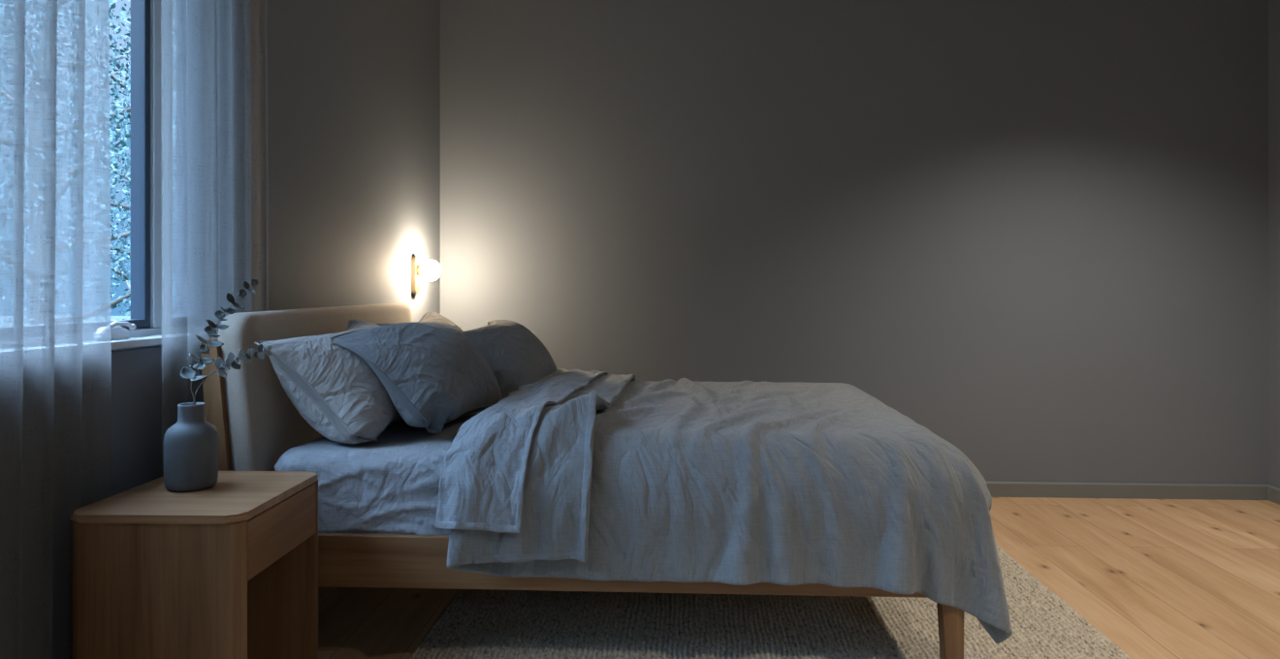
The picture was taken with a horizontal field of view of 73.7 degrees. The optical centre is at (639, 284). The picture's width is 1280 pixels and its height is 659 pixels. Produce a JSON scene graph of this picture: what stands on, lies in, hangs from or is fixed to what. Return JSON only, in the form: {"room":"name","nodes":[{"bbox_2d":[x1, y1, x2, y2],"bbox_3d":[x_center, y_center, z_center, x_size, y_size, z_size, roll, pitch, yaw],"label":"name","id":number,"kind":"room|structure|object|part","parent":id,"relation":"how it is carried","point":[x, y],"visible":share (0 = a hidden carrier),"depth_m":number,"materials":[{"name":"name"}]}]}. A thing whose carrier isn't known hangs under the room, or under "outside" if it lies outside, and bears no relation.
{"room":"bedroom","nodes":[
{"label":"bedroom","id":0,"kind":"room"},
{"bbox_2d":[0,0,440,658],"bbox_3d":[-1.629,-0.260,1.629,0.201,2.800,6.292,0,0,8],"label":"wall","id":1,"kind":"structure","parent":0,"point":[354,85],"depth_m":3.62,"materials":[{"name":"paint"}]},
{"bbox_2d":[4,0,206,354],"bbox_3d":[-1.581,-0.631,1.650,0.139,1.617,2.473,0,0,8],"label":"window","id":2,"kind":"structure","parent":1,"relation":"in","point":[145,320],"depth_m":2.54,"materials":[{"name":"white"}]},
{"bbox_3d":[-1.563,-0.633,2.044,0.050,1.529,1.048,0,0,8],"label":"sash","id":3,"kind":"part","parent":2,"relation":"part of","materials":[{"name":"blue"}]},
{"bbox_3d":[-1.546,0.167,1.645,0.069,0.021,2.473,0,0,8],"label":"sill","id":4,"kind":"part","parent":2,"relation":"part of","materials":[{"name":"white paint"}]},
{"bbox_3d":[-1.459,0.129,2.374,0.045,0.051,0.117,0,0,8],"label":"crank handle","id":5,"kind":"part","parent":2,"relation":"part of","materials":[{"name":"white"}]},
{"bbox_3d":[-1.470,-0.633,2.729,0.050,1.529,0.182,0,0,8],"label":"sash","id":6,"kind":"part","parent":2,"relation":"part of","materials":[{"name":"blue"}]},
{"bbox_2d":[411,256,441,294],"bbox_3d":[-1.087,-0.045,4.355,0.143,0.196,0.104,0,0,8],"label":"wall lamp","id":7,"kind":"object","parent":1,"relation":"attached to","point":[430,271],"visible":1,"depth_m":4.33,"materials":[{"name":"white glass"}]},
{"bbox_3d":[-1.147,-0.045,4.363,0.023,0.196,0.062,0,0,8],"label":"plate","id":8,"kind":"part","parent":7,"relation":"part of","materials":[{"name":"gold metal"}]},
{"bbox_3d":[-1.066,-0.069,4.352,0.099,0.104,0.104,0,0,8],"label":"globe","id":9,"kind":"part","parent":7,"relation":"part of","materials":[{"name":"white glass"}]},
{"bbox_2d":[318,497,1279,658],"bbox_3d":[0.635,1.190,1.504,5.455,0.100,6.670,0,0,3],"label":"floor","id":10,"kind":"structure","parent":0,"point":[1161,579],"depth_m":3.25,"materials":[{"name":"brown wood"}]},
{"bbox_2d":[70,471,318,658],"bbox_3d":[-1.127,0.838,2.215,0.417,0.602,0.470,0,0,2],"label":"nightstand","id":11,"kind":"object","parent":10,"relation":"on","point":[228,569],"visible":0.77,"depth_m":1.99,"materials":[{"name":"brown wood"}]},
{"bbox_3d":[-1.132,0.849,2.001,0.411,0.581,0.035,0,0,2],"label":"panel","id":12,"kind":"part","parent":11,"relation":"part of","materials":[{"name":"brown wood"}]},
{"bbox_2d":[162,402,219,491],"bbox_3d":[-1.185,0.427,2.253,0.130,0.220,0.130,0,0,3],"label":"vase","id":13,"kind":"object","parent":11,"relation":"on","point":[191,445],"visible":1,"depth_m":2.21,"materials":[{"name":"ceramic"}]},
{"bbox_2d":[180,279,258,405],"bbox_3d":[-1.110,0.252,2.249,0.213,0.530,0.070,0,0,3],"label":"eucalyptus sprig","id":14,"kind":"object","parent":13,"relation":"in","point":[190,372],"visible":0.97,"depth_m":2.25,"materials":[{"name":"green plant"}]},
{"bbox_2d":[192,343,271,405],"bbox_3d":[-1.073,0.337,2.246,0.228,0.361,0.053,0,0,14],"label":"eucalyptus sprig","id":15,"kind":"object","parent":13,"relation":"in","point":[232,361],"visible":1,"depth_m":2.24,"materials":[{"name":"green plant"}]},
{"bbox_3d":[-0.933,0.633,2.213,0.026,0.140,0.392,0,0,2],"label":"drawer","id":16,"kind":"part","parent":11,"relation":"part of","materials":[{"name":"brown wood"}]},
{"bbox_3d":[-1.119,0.849,2.434,0.411,0.581,0.027,0,0,2],"label":"panel","id":17,"kind":"part","parent":11,"relation":"part of","materials":[{"name":"brown wood"}]},
{"bbox_2d":[409,544,1131,658],"bbox_3d":[0.390,1.127,2.473,2.186,0.023,3.180,0,0,3],"label":"woven rug","id":18,"kind":"object","parent":10,"relation":"on","point":[476,624],"visible":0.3,"depth_m":2.79,"materials":[{"name":"fabric"}]},
{"bbox_2d":[200,302,963,658],"bbox_3d":[-0.152,0.614,3.260,2.200,1.051,1.657,0,0,3],"label":"bed","id":19,"kind":"object","parent":18,"relation":"on","point":[255,421],"visible":0.2,"depth_m":2.50,"materials":[{"name":"brown wood"}]},
{"bbox_3d":[-1.135,0.504,3.317,0.167,0.832,1.614,0,0,3],"label":"headboard","id":20,"kind":"part","parent":19,"relation":"part of","materials":[{"name":"fabric"}]},
{"bbox_2d":[273,410,483,535],"bbox_3d":[-0.082,0.642,3.258,2.005,0.289,1.634,0,0,3],"label":"mattress","id":21,"kind":"object","parent":19,"relation":"on","point":[390,484],"visible":0.12,"depth_m":2.50,"materials":[{"name":"white fabric"}]},
{"bbox_2d":[254,320,402,444],"bbox_3d":[-0.949,0.312,2.889,0.355,0.356,0.731,0,0,3],"label":"pillow","id":22,"kind":"object","parent":21,"relation":"on","point":[330,385],"visible":0.58,"depth_m":2.59,"materials":[{"name":"fabric"}]},
{"bbox_2d":[331,321,502,433],"bbox_3d":[-0.755,0.304,2.988,0.428,0.346,0.713,0,0,3],"label":"pillow","id":23,"kind":"object","parent":21,"relation":"on","point":[432,374],"visible":1,"depth_m":2.73,"materials":[{"name":"fabric"}]},
{"bbox_2d":[373,311,463,332],"bbox_3d":[-0.883,0.309,3.610,0.338,0.367,0.724,0,0,3],"label":"pillow","id":24,"kind":"object","parent":21,"relation":"on","point":[431,317],"visible":0.09,"depth_m":3.72,"materials":[{"name":"fabric"}]},
{"bbox_2d":[461,320,556,398],"bbox_3d":[-0.576,0.327,3.674,0.366,0.328,0.723,0,0,13],"label":"pillow","id":25,"kind":"object","parent":21,"relation":"on","point":[516,357],"visible":0.53,"depth_m":3.48,"materials":[{"name":"fabric"}]},
{"bbox_2d":[447,374,1012,643],"bbox_3d":[0.310,0.673,3.210,1.593,0.660,1.963,0,0,3],"label":"duvet","id":26,"kind":"object","parent":21,"relation":"on","point":[744,483],"visible":0.88,"depth_m":2.39,"materials":[{"name":"fabric"}]},
{"bbox_2d":[434,368,607,533],"bbox_3d":[-0.368,0.523,3.248,0.290,0.314,1.909,0,0,6],"label":"sheet","id":27,"kind":"object","parent":26,"relation":"on","point":[482,480],"visible":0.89,"depth_m":2.39,"materials":[{"name":"fabric"}]},
{"bbox_3d":[-0.147,0.802,2.445,1.996,0.151,0.028,0,0,3],"label":"rail","id":28,"kind":"part","parent":19,"relation":"part of","materials":[{"name":"brown wood"}]},
{"bbox_3d":[0.863,0.926,2.407,0.086,0.398,0.057,0,0,3],"label":"leg","id":29,"kind":"part","parent":19,"relation":"part of","materials":[{"name":"brown wood"}]},
{"bbox_2d":[440,0,1268,484],"bbox_3d":[1.009,-0.260,4.700,5.035,2.800,0.150,0,0,3],"label":"wall","id":30,"kind":"structure","parent":0,"point":[1034,233],"depth_m":4.60,"materials":[{"name":"paint"}]},
{"bbox_2d":[986,481,1269,500],"bbox_3d":[1.105,1.100,4.613,4.435,0.080,0.014,0,0,3],"label":"baseboard","id":31,"kind":"structure","parent":30,"relation":"attached to","point":[1054,490],"depth_m":4.53,"materials":[{"name":"paint"}]},
{"bbox_2d":[1268,0,1279,488],"bbox_3d":[3.234,-0.260,1.372,0.150,2.800,6.270,0,0,3],"label":"wall","id":32,"kind":"structure","parent":0,"point":[1273,5],"depth_m":4.46,"materials":[{"name":"paint"}]},
{"bbox_2d":[1267,485,1279,505],"bbox_3d":[3.152,1.100,1.369,0.014,0.080,6.256,0,0,3],"label":"baseboard","id":33,"kind":"structure","parent":32,"relation":"attached to","point":[1273,493],"depth_m":4.45,"materials":[{"name":"paint"}]},
{"label":"outside","id":34,"kind":"structure","parent":0,"visible":0},
{"bbox_2d":[23,316,157,339],"bbox_3d":[-9.859,1.790,3.007,100.000,0.100,85.000,0,0,3],"label":"ground","id":35,"kind":"structure","parent":34,"point":[112,317],"depth_m":43.14,"materials":[{"name":"white snow"}]},
{"bbox_2d":[0,0,175,340],"bbox_3d":[-4.998,-1.091,7.409,4.130,5.664,3.948,0,0,3],"label":"tree","id":36,"kind":"object","parent":35,"relation":"on","point":[115,115],"visible":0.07,"depth_m":7.66,"materials":[{"name":"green plant"}]},
{"bbox_2d":[10,0,175,337],"bbox_3d":[-6.927,-1.193,12.039,4.941,5.870,4.924,0,0,3],"label":"tree","id":37,"kind":"object","parent":35,"relation":"on","point":[112,78],"visible":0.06,"depth_m":11.60,"materials":[{"name":"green plant"}]},
{"bbox_3d":[-1.465,-1.651,1.647,0.030,0.017,2.759,0,0,8],"label":"track","id":38,"kind":"object","parent":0,"visible":0},
{"bbox_2d":[0,0,111,658],"bbox_3d":[-1.507,-0.256,1.296,0.064,2.768,1.880,0,0,7],"label":"curtain","id":39,"kind":"object","parent":38,"relation":"hanging from","point":[55,368],"visible":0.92,"depth_m":2.02,"materials":[{"name":"fabric"}]},
{"bbox_2d":[160,0,268,477],"bbox_3d":[-1.328,-0.256,2.676,0.059,2.768,0.543,0,0,10],"label":"curtain","id":40,"kind":"object","parent":38,"relation":"hanging from","point":[220,157],"visible":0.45,"depth_m":2.64,"materials":[{"name":"fabric"}]}
]}

